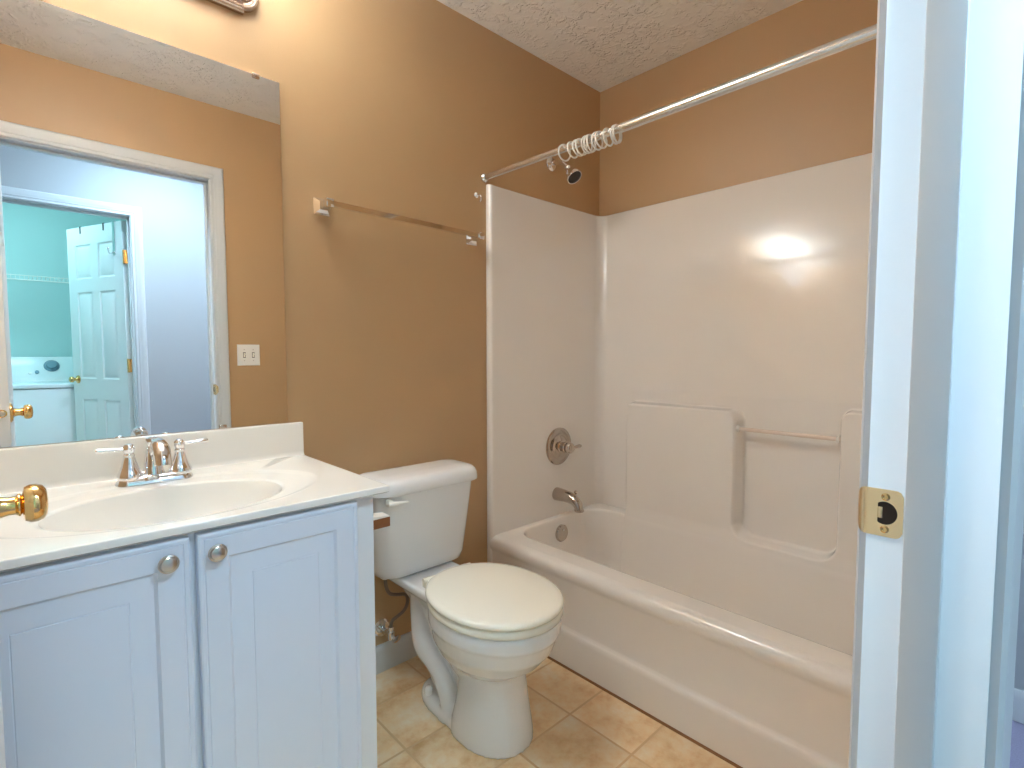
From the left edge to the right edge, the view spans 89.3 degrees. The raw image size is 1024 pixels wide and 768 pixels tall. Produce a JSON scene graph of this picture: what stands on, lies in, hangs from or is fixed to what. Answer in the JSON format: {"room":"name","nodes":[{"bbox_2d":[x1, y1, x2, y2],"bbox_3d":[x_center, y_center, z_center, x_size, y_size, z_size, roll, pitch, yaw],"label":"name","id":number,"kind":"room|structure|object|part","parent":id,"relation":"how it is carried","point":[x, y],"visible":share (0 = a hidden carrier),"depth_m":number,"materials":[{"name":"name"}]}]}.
{"room":"bathroom","nodes":[
{"label":"bathroom","id":0,"kind":"room"},
{"bbox_2d":[6,0,599,645],"bbox_3d":[-0.447,-0.191,1.889,2.545,2.440,0.100,-3,5,-43],"label":"wall","id":1,"kind":"structure","parent":0,"point":[397,107],"depth_m":1.82,"materials":[{"name":"beige paint"}]},
{"bbox_2d":[0,0,287,447],"bbox_3d":[-0.976,-0.374,1.302,0.781,1.019,0.012,-3,5,-43],"label":"wall mirror","id":2,"kind":"object","parent":1,"relation":"attached to","point":[142,292],"visible":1,"depth_m":1.31,"materials":[{"name":"clear glass"}]},
{"bbox_2d":[0,422,303,494],"bbox_3d":[-0.951,0.189,1.338,0.822,0.106,0.040,-3,5,-43],"label":"backsplash","id":3,"kind":"structure","parent":1,"relation":"attached to","point":[56,465],"depth_m":1.30,"materials":[{"name":"white stone"}]},
{"bbox_2d":[206,0,258,14],"bbox_3d":[-0.882,-1.132,1.175,0.654,0.206,0.263,-3,5,-43],"label":"vanity light","id":4,"kind":"object","parent":1,"relation":"attached to","point":[240,7],"visible":1,"depth_m":1.45,"materials":[{"name":"silver metal"}]},
{"bbox_2d":[375,578,408,642],"bbox_3d":[-0.424,0.776,1.822,0.121,0.266,0.108,-3,5,-43],"label":"water supply valve","id":5,"kind":"object","parent":1,"relation":"attached to","point":[382,627],"visible":0.93,"depth_m":1.82,"materials":[{"name":"silver metal"}]},
{"bbox_3d":[-0.408,0.882,1.803,0.038,0.024,0.032,-3,5,-43],"label":"oval handle","id":6,"kind":"part","parent":5,"relation":"part of","materials":[{"name":"silver metal"}]},
{"bbox_2d":[375,631,417,674],"bbox_3d":[-0.395,0.979,1.929,0.788,0.098,0.012,-3,5,-43],"label":"baseboard","id":7,"kind":"structure","parent":1,"relation":"attached to","point":[389,654],"depth_m":1.89,"materials":[{"name":"white paint"}]},
{"bbox_2d":[313,197,483,245],"bbox_3d":[-0.361,-0.570,1.831,0.661,0.060,0.070,-3,5,-43],"label":"towel bar","id":8,"kind":"object","parent":1,"relation":"attached to","point":[321,206],"visible":1,"depth_m":1.74,"materials":[{"name":"silver metal"}]},
{"bbox_3d":[-0.583,-0.561,1.623,0.052,0.052,0.070,-3,5,-43],"label":"post","id":9,"kind":"part","parent":8,"relation":"part of","materials":[{"name":"silver metal"}]},
{"bbox_3d":[-0.140,-0.578,2.040,0.052,0.052,0.070,-3,5,-43],"label":"post","id":10,"kind":"part","parent":8,"relation":"part of","materials":[{"name":"silver metal"}]},
{"bbox_2d":[474,192,481,201],"bbox_3d":[-0.133,-0.745,2.062,0.022,0.042,0.032,-3,5,-43],"label":"robe hook","id":11,"kind":"object","parent":1,"relation":"attached to","point":[476,195],"visible":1,"depth_m":2.06,"materials":[{"name":"silver metal"}]},
{"bbox_2d":[546,157,581,183],"bbox_3d":[0.235,-0.957,2.304,0.073,0.147,0.168,-3,5,-43],"label":"showerhead","id":12,"kind":"object","parent":1,"relation":"attached to","point":[573,175],"visible":0.98,"depth_m":2.29,"materials":[{"name":"silver metal"}]},
{"bbox_3d":[0.215,-0.982,2.324,0.019,0.056,0.100,-3,5,-43],"label":"shower arm","id":13,"kind":"part","parent":12,"relation":"part of","materials":[{"name":"silver metal"}]},
{"bbox_2d":[480,24,876,182],"bbox_3d":[0.394,-0.799,1.560,0.039,0.046,1.481,-3,5,-43],"label":"shower curtain rod","id":14,"kind":"object","parent":1,"relation":"attached to","point":[867,34],"visible":0.77,"depth_m":1.37,"materials":[{"name":"white metal"}]},
{"bbox_2d":[558,144,570,161],"bbox_3d":[0.181,-0.797,1.786,0.059,0.059,0.006,-2,5,-35],"label":"curtain ring","id":15,"kind":"object","parent":14,"relation":"hanging from","point":[561,158],"visible":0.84,"depth_m":1.78,"materials":[{"name":"white plastic"}]},
{"bbox_2d":[567,141,578,158],"bbox_3d":[0.206,-0.795,1.760,0.059,0.058,0.013,-3,5,-44],"label":"curtain ring","id":16,"kind":"object","parent":14,"relation":"hanging from","point":[569,141],"visible":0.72,"depth_m":1.75,"materials":[{"name":"white plastic"}]},
{"bbox_2d":[572,139,584,156],"bbox_3d":[0.224,-0.794,1.742,0.059,0.058,0.013,-2,4,-34],"label":"curtain ring","id":17,"kind":"object","parent":14,"relation":"hanging from","point":[575,139],"visible":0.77,"depth_m":1.73,"materials":[{"name":"white plastic"}]},
{"bbox_2d":[575,138,587,155],"bbox_3d":[0.232,-0.793,1.733,0.059,0.058,0.012,-3,4,-38],"label":"curtain ring","id":18,"kind":"object","parent":14,"relation":"hanging from","point":[577,139],"visible":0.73,"depth_m":1.72,"materials":[{"name":"white plastic"}]},
{"bbox_2d":[581,135,592,153],"bbox_3d":[0.248,-0.792,1.716,0.059,0.059,0.006,-3,4,-41],"label":"curtain ring","id":19,"kind":"object","parent":14,"relation":"hanging from","point":[584,135],"visible":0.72,"depth_m":1.70,"materials":[{"name":"white plastic"}]},
{"bbox_2d":[583,134,594,152],"bbox_3d":[0.256,-0.791,1.707,0.059,0.059,0.009,-3,4,-39],"label":"curtain ring","id":20,"kind":"object","parent":14,"relation":"hanging from","point":[587,134],"visible":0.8,"depth_m":1.69,"materials":[{"name":"white plastic"}]},
{"bbox_2d":[586,134,596,151],"bbox_3d":[0.261,-0.791,1.702,0.010,0.059,0.059,3,4,41],"label":"curtain ring","id":21,"kind":"object","parent":14,"relation":"hanging from","point":[588,134],"visible":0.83,"depth_m":1.69,"materials":[{"name":"white plastic"}]},
{"bbox_2d":[591,131,602,150],"bbox_3d":[0.277,-0.790,1.685,0.059,0.059,0.006,-3,5,-41],"label":"curtain ring","id":22,"kind":"object","parent":14,"relation":"hanging from","point":[593,133],"visible":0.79,"depth_m":1.67,"materials":[{"name":"white plastic"}]},
{"bbox_2d":[595,131,607,148],"bbox_3d":[0.288,-0.788,1.674,0.059,0.058,0.013,-3,4,-38],"label":"curtain ring","id":23,"kind":"object","parent":14,"relation":"hanging from","point":[601,147],"visible":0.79,"depth_m":1.67,"materials":[{"name":"white plastic"}]},
{"bbox_2d":[602,128,613,146],"bbox_3d":[0.307,-0.787,1.653,0.010,0.059,0.059,3,5,45],"label":"curtain ring","id":24,"kind":"object","parent":14,"relation":"hanging from","point":[604,129],"visible":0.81,"depth_m":1.64,"materials":[{"name":"white plastic"}]},
{"bbox_2d":[610,125,620,144],"bbox_3d":[0.326,-0.786,1.633,0.008,0.059,0.059,3,5,43],"label":"curtain ring","id":25,"kind":"object","parent":14,"relation":"hanging from","point":[615,143],"visible":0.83,"depth_m":1.62,"materials":[{"name":"white plastic"}]},
{"bbox_2d":[612,124,621,143],"bbox_3d":[0.331,-0.785,1.627,0.006,0.059,0.059,1,3,39],"label":"curtain ring","id":26,"kind":"object","parent":14,"relation":"hanging from","point":[614,137],"visible":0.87,"depth_m":1.62,"materials":[{"name":"white plastic"}]},
{"bbox_2d":[437,0,802,91],"bbox_3d":[0.354,-1.325,-0.343,4.460,0.080,4.350,-3,5,-43],"label":"ceiling","id":27,"kind":"structure","parent":0,"point":[601,44],"depth_m":2.07,"materials":[{"name":"white paint"}]},
{"bbox_2d":[376,656,1023,767],"bbox_3d":[-0.154,1.149,0.372,4.300,0.060,2.820,-3,5,-43],"label":"floor","id":28,"kind":"structure","parent":0,"point":[577,723],"depth_m":1.55,"materials":[{"name":"beige tile"}]},
{"bbox_2d":[0,495,376,767],"bbox_3d":[-0.778,0.669,1.170,0.781,0.806,0.555,-3,5,-43],"label":"vanity cabinet","id":29,"kind":"object","parent":28,"relation":"on","point":[247,644],"visible":0.98,"depth_m":0.99,"materials":[{"name":"white paint"}]},
{"bbox_3d":[-0.732,0.627,0.876,0.341,0.671,0.019,-3,5,-43],"label":"door","id":30,"kind":"part","parent":29,"relation":"part of","materials":[{"name":"white wood"}]},
{"bbox_3d":[-0.620,0.324,0.935,0.034,0.034,0.026,-3,5,-43],"label":"knob","id":31,"kind":"part","parent":29,"relation":"part of","materials":[{"name":"silver metal"}]},
{"bbox_2d":[0,422,389,571],"bbox_3d":[-0.778,0.267,1.159,0.822,0.242,0.543,-3,5,-43],"label":"countertop","id":32,"kind":"structure","parent":29,"relation":"on","point":[241,474],"depth_m":1.23,"materials":[{"name":"white stone"}]},
{"bbox_2d":[95,436,207,487],"bbox_3d":[-0.890,0.186,1.289,0.176,0.114,0.180,0,3,-1],"label":"faucet","id":33,"kind":"object","parent":32,"relation":"on","point":[158,453],"visible":1,"depth_m":1.26,"materials":[{"name":"silver metal"}]},
{"bbox_3d":[-0.955,0.157,1.232,0.012,0.013,0.057,3,4,42],"label":"lever","id":34,"kind":"part","parent":33,"relation":"part of","materials":[{"name":"silver metal"}]},
{"bbox_3d":[-0.931,0.188,1.260,0.054,0.086,0.054,-3,5,-43],"label":"handle","id":35,"kind":"part","parent":33,"relation":"part of","materials":[{"name":"silver metal"}]},
{"bbox_3d":[-0.892,0.233,1.297,0.163,0.019,0.054,-3,5,-43],"label":"plate","id":36,"kind":"part","parent":33,"relation":"part of","materials":[{"name":"silver metal"}]},
{"bbox_3d":[-0.854,0.161,1.254,0.038,0.061,0.135,-3,5,-43],"label":"spout","id":37,"kind":"part","parent":33,"relation":"part of","materials":[{"name":"silver metal"}]},
{"bbox_3d":[-0.854,0.184,1.332,0.054,0.086,0.054,-3,5,-43],"label":"handle","id":38,"kind":"part","parent":33,"relation":"part of","materials":[{"name":"silver metal"}]},
{"bbox_3d":[-0.828,0.150,1.356,0.057,0.013,0.012,-3,5,-43],"label":"lever","id":39,"kind":"part","parent":33,"relation":"part of","materials":[{"name":"silver metal"}]},
{"bbox_2d":[38,481,281,530],"bbox_3d":[-0.735,0.323,1.133,0.440,0.132,0.316,-3,5,-43],"label":"sink basin","id":40,"kind":"object","parent":32,"relation":"in","point":[122,510],"depth_m":1.22,"materials":[{"name":"white ceramic"}]},
{"bbox_3d":[-0.563,0.321,0.989,0.034,0.034,0.026,-3,5,-43],"label":"knob","id":41,"kind":"part","parent":29,"relation":"part of","materials":[{"name":"silver metal"}]},
{"bbox_3d":[-0.481,0.614,1.112,0.325,0.671,0.019,-3,5,-43],"label":"door","id":42,"kind":"part","parent":29,"relation":"part of","materials":[{"name":"white wood"}]},
{"bbox_2d":[373,512,389,529],"bbox_3d":[-0.408,0.389,1.437,0.146,0.054,0.140,-3,5,-43],"label":"toilet paper holder","id":43,"kind":"object","parent":29,"relation":"attached to","point":[380,520],"visible":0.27,"depth_m":1.46,"materials":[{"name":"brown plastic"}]},
{"bbox_2d":[359,459,563,759],"bbox_3d":[-0.150,0.674,1.644,0.440,0.740,0.710,-3,5,-43],"label":"toilet","id":44,"kind":"object","parent":28,"relation":"on","point":[478,630],"visible":1,"depth_m":1.55,"materials":[{"name":"white ceramic"}]},
{"bbox_3d":[-0.363,0.376,1.646,0.073,0.026,0.030,-3,5,-43],"label":"flush lever","id":45,"kind":"part","parent":44,"relation":"part of","materials":[{"name":"white plastic"}]},
{"bbox_3d":[-0.325,0.321,1.810,0.440,0.054,0.200,-3,5,-43],"label":"tank lid","id":46,"kind":"part","parent":44,"relation":"part of","materials":[{"name":"white ceramic"}]},
{"bbox_3d":[-0.328,0.494,1.824,0.392,0.296,0.176,-3,5,-43],"label":"tank","id":47,"kind":"part","parent":44,"relation":"part of","materials":[{"name":"white ceramic"}]},
{"bbox_3d":[-0.057,0.622,1.551,0.373,0.022,0.450,-3,5,-43],"label":"lid","id":48,"kind":"part","parent":44,"relation":"part of","materials":[{"name":"white plastic"}]},
{"bbox_3d":[-0.054,0.647,1.550,0.370,0.021,0.441,-3,5,-43],"label":"seat","id":49,"kind":"part","parent":44,"relation":"part of","materials":[{"name":"white plastic"}]},
{"bbox_2d":[486,153,871,767],"bbox_3d":[0.671,0.118,1.873,0.762,1.823,1.480,-3,5,-43],"label":"bathtub","id":50,"kind":"object","parent":28,"relation":"on","point":[703,353],"visible":0.81,"depth_m":2.09,"materials":[{"name":"white plastic"}]},
{"bbox_2d":[555,524,567,541],"bbox_3d":[0.235,0.699,2.426,0.080,0.080,0.020,-3,5,-43],"label":"overflow plate","id":51,"kind":"object","parent":50,"relation":"attached to","point":[561,533],"visible":1,"depth_m":2.42,"materials":[{"name":"silver metal"}]},
{"bbox_2d":[546,428,581,464],"bbox_3d":[0.250,0.295,2.412,0.176,0.176,0.088,-3,5,-43],"label":"shower valve","id":52,"kind":"object","parent":50,"relation":"attached to","point":[559,446],"visible":1,"depth_m":2.41,"materials":[{"name":"silver metal"}]},
{"bbox_3d":[0.285,0.295,2.410,0.101,0.052,0.036,-3,5,-43],"label":"lever handle","id":53,"kind":"part","parent":52,"relation":"part of","materials":[{"name":"silver metal"}]},
{"bbox_2d":[552,487,583,512],"bbox_3d":[0.266,0.530,2.391,0.062,0.093,0.160,-3,5,-43],"label":"tub spout","id":54,"kind":"object","parent":50,"relation":"attached to","point":[559,494],"visible":1,"depth_m":2.37,"materials":[{"name":"silver metal"}]},
{"bbox_2d":[498,503,852,670],"bbox_3d":[0.685,0.810,1.920,0.710,0.312,1.454,-3,5,-43],"label":"basin","id":55,"kind":"object","parent":50,"relation":"in","point":[802,606],"depth_m":2.03,"materials":[{"name":"white plastic"}]},
{"bbox_2d":[599,0,877,215],"bbox_3d":[1.005,-0.206,2.129,0.100,2.440,1.540,-3,5,-43],"label":"wall","id":56,"kind":"structure","parent":0,"point":[819,112],"depth_m":2.07,"materials":[{"name":"beige paint"}]},
{"bbox_2d":[1014,523,1023,690],"bbox_3d":[1.994,-0.151,1.167,0.100,2.440,1.222,-3,5,-43],"label":"wall","id":57,"kind":"structure","parent":0,"point":[1019,665],"depth_m":1.60,"materials":[{"name":"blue paint"}]},
{"bbox_2d":[1012,688,1023,723],"bbox_3d":[1.925,1.018,1.227,0.012,0.098,1.104,-3,5,-43],"label":"baseboard","id":58,"kind":"structure","parent":57,"relation":"attached to","point":[1018,700],"depth_m":1.60,"materials":[{"name":"white paint"}]},
{"bbox_3d":[0.622,-0.126,0.754,2.345,2.440,0.058,-3,5,-43],"label":"wall","id":59,"kind":"structure","parent":0,"visible":0},
{"bbox_2d":[0,484,48,767],"bbox_3d":[-0.422,0.090,0.370,0.147,2.030,0.840,-3,5,-43],"label":"door","id":60,"kind":"structure","parent":59,"relation":"in","point":[33,503],"depth_m":0.65,"materials":[{"name":"white paint"}]},
{"bbox_3d":[-0.428,0.090,0.377,0.035,2.030,0.806,-3,5,-43],"label":"panel","id":61,"kind":"part","parent":60,"relation":"part of","materials":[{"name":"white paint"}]},
{"bbox_3d":[-0.626,0.154,0.658,0.056,0.064,0.064,-3,5,-43],"label":"knob","id":62,"kind":"part","parent":60,"relation":"part of","materials":[{"name":"gold metal"}]},
{"bbox_2d":[848,0,1023,767],"bbox_3d":[0.174,0.061,0.303,0.956,2.119,0.151,-3,5,-43],"label":"door frame","id":63,"kind":"structure","parent":59,"relation":"attached to","point":[941,496],"depth_m":0.57,"materials":[{"name":"white paint"}]},
{"bbox_3d":[0.129,0.058,0.351,0.956,2.119,0.018,-3,5,-43],"label":"casing","id":64,"kind":"part","parent":63,"relation":"part of","materials":[{"name":"white paint"}]},
{"bbox_3d":[0.441,0.153,0.624,0.011,0.057,0.050,-2,4,-30],"label":"strike plate","id":65,"kind":"part","parent":63,"relation":"part of","materials":[{"name":"gold metal"}]},
{"bbox_3d":[0.220,0.064,0.254,0.956,2.119,0.018,-3,5,-43],"label":"casing","id":66,"kind":"part","parent":63,"relation":"part of","materials":[{"name":"white paint"}]}
]}

